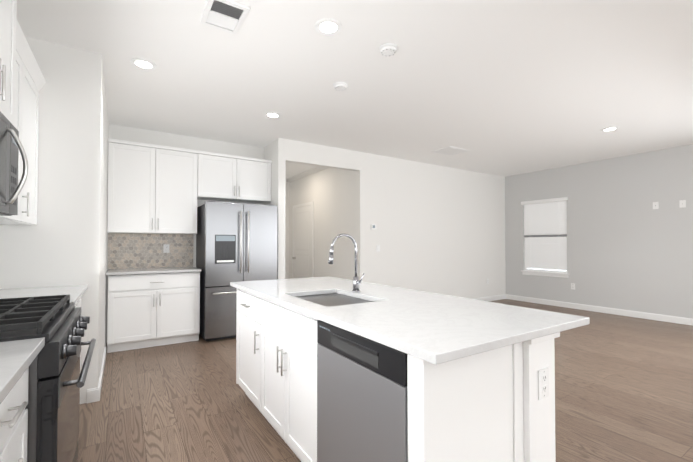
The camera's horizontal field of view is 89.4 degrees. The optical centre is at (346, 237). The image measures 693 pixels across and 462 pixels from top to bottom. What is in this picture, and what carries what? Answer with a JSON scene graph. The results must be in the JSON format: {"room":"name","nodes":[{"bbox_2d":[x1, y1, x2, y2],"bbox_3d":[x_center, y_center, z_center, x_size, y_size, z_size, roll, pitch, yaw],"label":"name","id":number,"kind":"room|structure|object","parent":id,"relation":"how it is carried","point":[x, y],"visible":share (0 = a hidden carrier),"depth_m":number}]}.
{"room":"kitchen","nodes":[
{"label":"kitchen","id":0,"kind":"room"},
{"bbox_2d":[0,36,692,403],"bbox_3d":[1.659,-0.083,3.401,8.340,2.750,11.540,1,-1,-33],"label":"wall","id":1,"kind":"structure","parent":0,"point":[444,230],"depth_m":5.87},
{"bbox_2d":[0,0,16,126],"bbox_3d":[-1.587,-0.944,1.347,0.398,0.798,0.758,1,-1,-33],"label":"upper cabinet","id":2,"kind":"object","parent":1,"relation":"attached to","point":[8,9],"visible":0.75,"depth_m":1.66},
{"bbox_2d":[0,111,27,215],"bbox_3d":[-1.565,-0.329,1.350,0.448,0.428,0.754,1,-1,-33],"label":"microwave","id":3,"kind":"object","parent":2,"relation":"attached to","point":[11,146],"visible":1,"depth_m":1.60},
{"bbox_2d":[0,18,45,224],"bbox_3d":[-2.100,-0.635,2.080,0.332,1.070,1.036,1,-1,-33],"label":"upper cabinet","id":4,"kind":"object","parent":1,"relation":"attached to","point":[30,81],"visible":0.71,"depth_m":2.28},
{"bbox_2d":[95,346,105,401],"bbox_3d":[-2.309,1.238,3.309,0.022,0.105,1.334,1,-1,-33],"label":"baseboard","id":5,"kind":"structure","parent":1,"relation":"attached to","point":[97,390],"depth_m":2.98},
{"bbox_2d":[107,233,193,268],"bbox_3d":[-2.581,0.171,4.675,1.001,0.452,0.008,1,-1,-33],"label":"backsplash","id":6,"kind":"structure","parent":1,"relation":"attached to","point":[126,250],"depth_m":4.64},
{"bbox_2d":[163,244,168,252],"bbox_3d":[-2.443,0.145,4.754,0.072,0.115,0.008,1,-1,-33],"label":"outlet","id":7,"kind":"object","parent":6,"relation":"attached to","point":[165,248],"visible":1,"depth_m":4.75},
{"bbox_2d":[107,138,202,233],"bbox_3d":[-2.466,-0.612,4.559,1.052,1.108,0.348,1,-1,-33],"label":"upper cabinet","id":8,"kind":"object","parent":1,"relation":"attached to","point":[155,189],"depth_m":4.38},
{"bbox_2d":[203,151,270,203],"bbox_3d":[-1.644,-0.851,5.091,1.023,0.613,0.348,1,-1,-33],"label":"upper cabinet","id":9,"kind":"object","parent":1,"relation":"attached to","point":[230,178],"depth_m":4.95},
{"bbox_2d":[292,201,313,278],"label":"hall door","id":10,"kind":"structure","parent":1,"relation":"in","point":[302,256],"depth_m":7.51},
{"bbox_2d":[287,167,325,181],"bbox_3d":[-0.622,-1.361,7.022,0.072,0.070,2.780,1,-1,-33],"label":"crown molding","id":11,"kind":"structure","parent":1,"relation":"attached to","point":[306,173],"depth_m":7.36},
{"bbox_2d":[370,224,376,229],"bbox_3d":[0.458,-0.186,5.886,0.120,0.090,0.025,1,-1,-33],"label":"thermostat","id":12,"kind":"object","parent":1,"relation":"attached to","point":[373,226],"visible":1,"depth_m":5.87},
{"bbox_2d":[472,294,505,300],"bbox_3d":[1.890,1.297,6.785,3.977,0.105,0.017,1,-1,-33],"label":"baseboard","id":13,"kind":"structure","parent":1,"relation":"attached to","point":[497,297],"depth_m":7.60},
{"bbox_2d":[521,197,567,272],"bbox_3d":[4.053,-0.037,7.183,0.086,1.497,0.930,1,-1,-33],"label":"window blinds","id":14,"kind":"object","parent":1,"relation":"attached to","point":[545,232],"visible":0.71,"depth_m":7.17},
{"bbox_2d":[522,268,569,277],"bbox_3d":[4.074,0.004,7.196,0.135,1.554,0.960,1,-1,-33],"label":"window sill","id":15,"kind":"structure","parent":1,"relation":"in","point":[562,273],"depth_m":7.14},
{"bbox_2d":[506,294,692,325],"bbox_3d":[5.844,1.256,4.342,0.015,0.105,8.399,1,-1,-33],"label":"baseboard","id":16,"kind":"structure","parent":1,"relation":"attached to","point":[659,317],"depth_m":6.20},
{"bbox_2d":[653,202,658,208],"bbox_3d":[5.009,-0.524,5.678,0.009,0.115,0.072,1,-1,-33],"label":"outlet","id":17,"kind":"object","parent":1,"relation":"attached to","point":[655,205],"visible":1,"depth_m":5.67},
{"bbox_2d":[679,200,685,207],"bbox_3d":[5.184,-0.526,5.404,0.009,0.115,0.072,1,-1,-33],"label":"outlet","id":18,"kind":"object","parent":1,"relation":"attached to","point":[682,203],"visible":1,"depth_m":5.40},
{"bbox_2d":[16,0,692,177],"bbox_3d":[1.659,-1.508,3.426,8.340,0.100,11.540,1,-1,-33],"label":"ceiling","id":19,"kind":"structure","parent":0,"point":[504,88],"depth_m":3.13},
{"bbox_2d":[130,58,156,69],"bbox_3d":[-1.709,-1.462,2.951,0.194,0.006,0.194,1,-1,-33],"label":"recessed light","id":20,"kind":"object","parent":19,"relation":"in","point":[141,63],"visible":1,"depth_m":2.95},
{"bbox_2d":[200,0,249,34],"bbox_3d":[-0.806,-1.468,2.313,0.240,0.016,0.320,1,-1,-33],"label":"ceiling vent","id":21,"kind":"object","parent":19,"relation":"in","point":[229,16],"visible":0.98,"depth_m":2.31},
{"bbox_2d":[264,112,280,117],"bbox_3d":[-0.867,-1.442,4.121,0.194,0.006,0.194,1,-1,-33],"label":"recessed light","id":22,"kind":"object","parent":19,"relation":"in","point":[272,115],"visible":1,"depth_m":4.12},
{"bbox_2d":[315,18,341,35],"bbox_3d":[-0.126,-1.471,2.446,0.194,0.006,0.194,1,-1,-33],"label":"recessed light","id":23,"kind":"object","parent":19,"relation":"in","point":[328,26],"visible":1,"depth_m":2.44},
{"bbox_2d":[333,82,347,90],"bbox_3d":[-0.057,-1.439,3.340,0.140,0.038,0.140,1,-1,-33],"label":"smoke detector","id":24,"kind":"object","parent":19,"relation":"attached to","point":[340,86],"visible":1,"depth_m":3.31},
{"bbox_2d":[379,43,396,55],"bbox_3d":[0.323,-1.450,2.710,0.140,0.038,0.140,1,-1,-33],"label":"smoke detector","id":25,"kind":"object","parent":19,"relation":"attached to","point":[387,49],"visible":0.98,"depth_m":2.68},
{"bbox_2d":[431,146,469,155],"bbox_3d":[1.696,-1.414,5.718,0.480,0.010,0.400,1,-1,-33],"label":"ceiling vent","id":26,"kind":"object","parent":19,"relation":"in","point":[450,150],"visible":0.98,"depth_m":5.71},
{"bbox_2d":[601,127,618,131],"bbox_3d":[3.477,-1.434,4.627,0.194,0.006,0.194,1,-1,-33],"label":"recessed light","id":27,"kind":"object","parent":19,"relation":"in","point":[608,129],"visible":1,"depth_m":4.63},
{"bbox_2d":[77,299,692,461],"bbox_3d":[1.659,1.342,3.377,8.340,0.100,11.540,1,-1,-33],"label":"floor","id":28,"kind":"structure","parent":0,"point":[623,388],"depth_m":2.71},
{"bbox_2d":[0,361,32,461],"bbox_3d":[-1.122,0.810,0.740,0.558,0.876,0.668,1,-1,-33],"label":"base cabinet","id":29,"kind":"object","parent":28,"relation":"on","point":[13,414],"depth_m":1.02},
{"bbox_2d":[0,337,44,404],"bbox_3d":[-0.433,0.329,-0.289,0.598,0.030,3.158,1,-1,-33],"label":"countertop","id":30,"kind":"structure","parent":29,"relation":"on","point":[16,357],"depth_m":0.99},
{"bbox_2d":[0,285,87,363],"bbox_3d":[-1.994,0.813,2.136,0.598,0.915,1.016,1,-1,-33],"label":"base cabinet","id":31,"kind":"object","parent":28,"relation":"on","point":[76,292],"visible":0.04,"depth_m":2.35},
{"bbox_2d":[0,295,95,461],"bbox_3d":[-1.456,0.775,1.400,0.702,0.966,0.800,1,-1,-33],"label":"range","id":32,"kind":"object","parent":28,"relation":"on","point":[56,377],"visible":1,"depth_m":1.29},
{"bbox_2d":[106,267,200,352],"bbox_3d":[-2.414,0.852,4.399,0.995,0.915,0.634,1,-1,-33],"label":"base cabinet","id":33,"kind":"object","parent":28,"relation":"on","point":[150,307],"visible":1,"depth_m":4.15},
{"bbox_2d":[196,201,276,340],"bbox_3d":[-1.528,0.429,4.871,0.938,1.775,0.781,1,-1,-33],"label":"refrigerator","id":34,"kind":"object","parent":28,"relation":"on","point":[236,242],"visible":0.77,"depth_m":4.52},
{"bbox_2d":[230,284,559,461],"bbox_3d":[-0.022,0.829,2.135,0.770,0.884,2.150,1,-1,-33],"label":"kitchen island","id":35,"kind":"object","parent":28,"relation":"on","point":[480,380],"depth_m":1.36},
{"bbox_2d":[317,320,407,461],"bbox_3d":[0.263,0.825,1.552,0.576,0.872,0.610,1,-1,-33],"label":"dishwasher","id":36,"kind":"object","parent":35,"relation":"in","point":[362,403],"visible":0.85,"depth_m":1.36},
{"bbox_2d":[230,276,589,367],"bbox_3d":[0.043,0.373,2.226,0.950,0.033,2.280,1,-1,-33],"label":"island countertop","id":37,"kind":"structure","parent":35,"relation":"on","point":[443,328],"depth_m":1.52},
{"bbox_2d":[306,292,361,303],"bbox_3d":[-0.086,0.495,2.129,0.406,0.237,0.586,1,-1,-33],"label":"sink","id":38,"kind":"object","parent":37,"relation":"in","point":[322,297],"depth_m":2.25},
{"bbox_2d":[328,233,363,291],"bbox_3d":[0.000,0.164,2.268,0.242,0.387,0.109,1,-1,-33],"label":"faucet","id":39,"kind":"object","parent":37,"relation":"on","point":[356,282],"visible":1,"depth_m":2.31}
]}

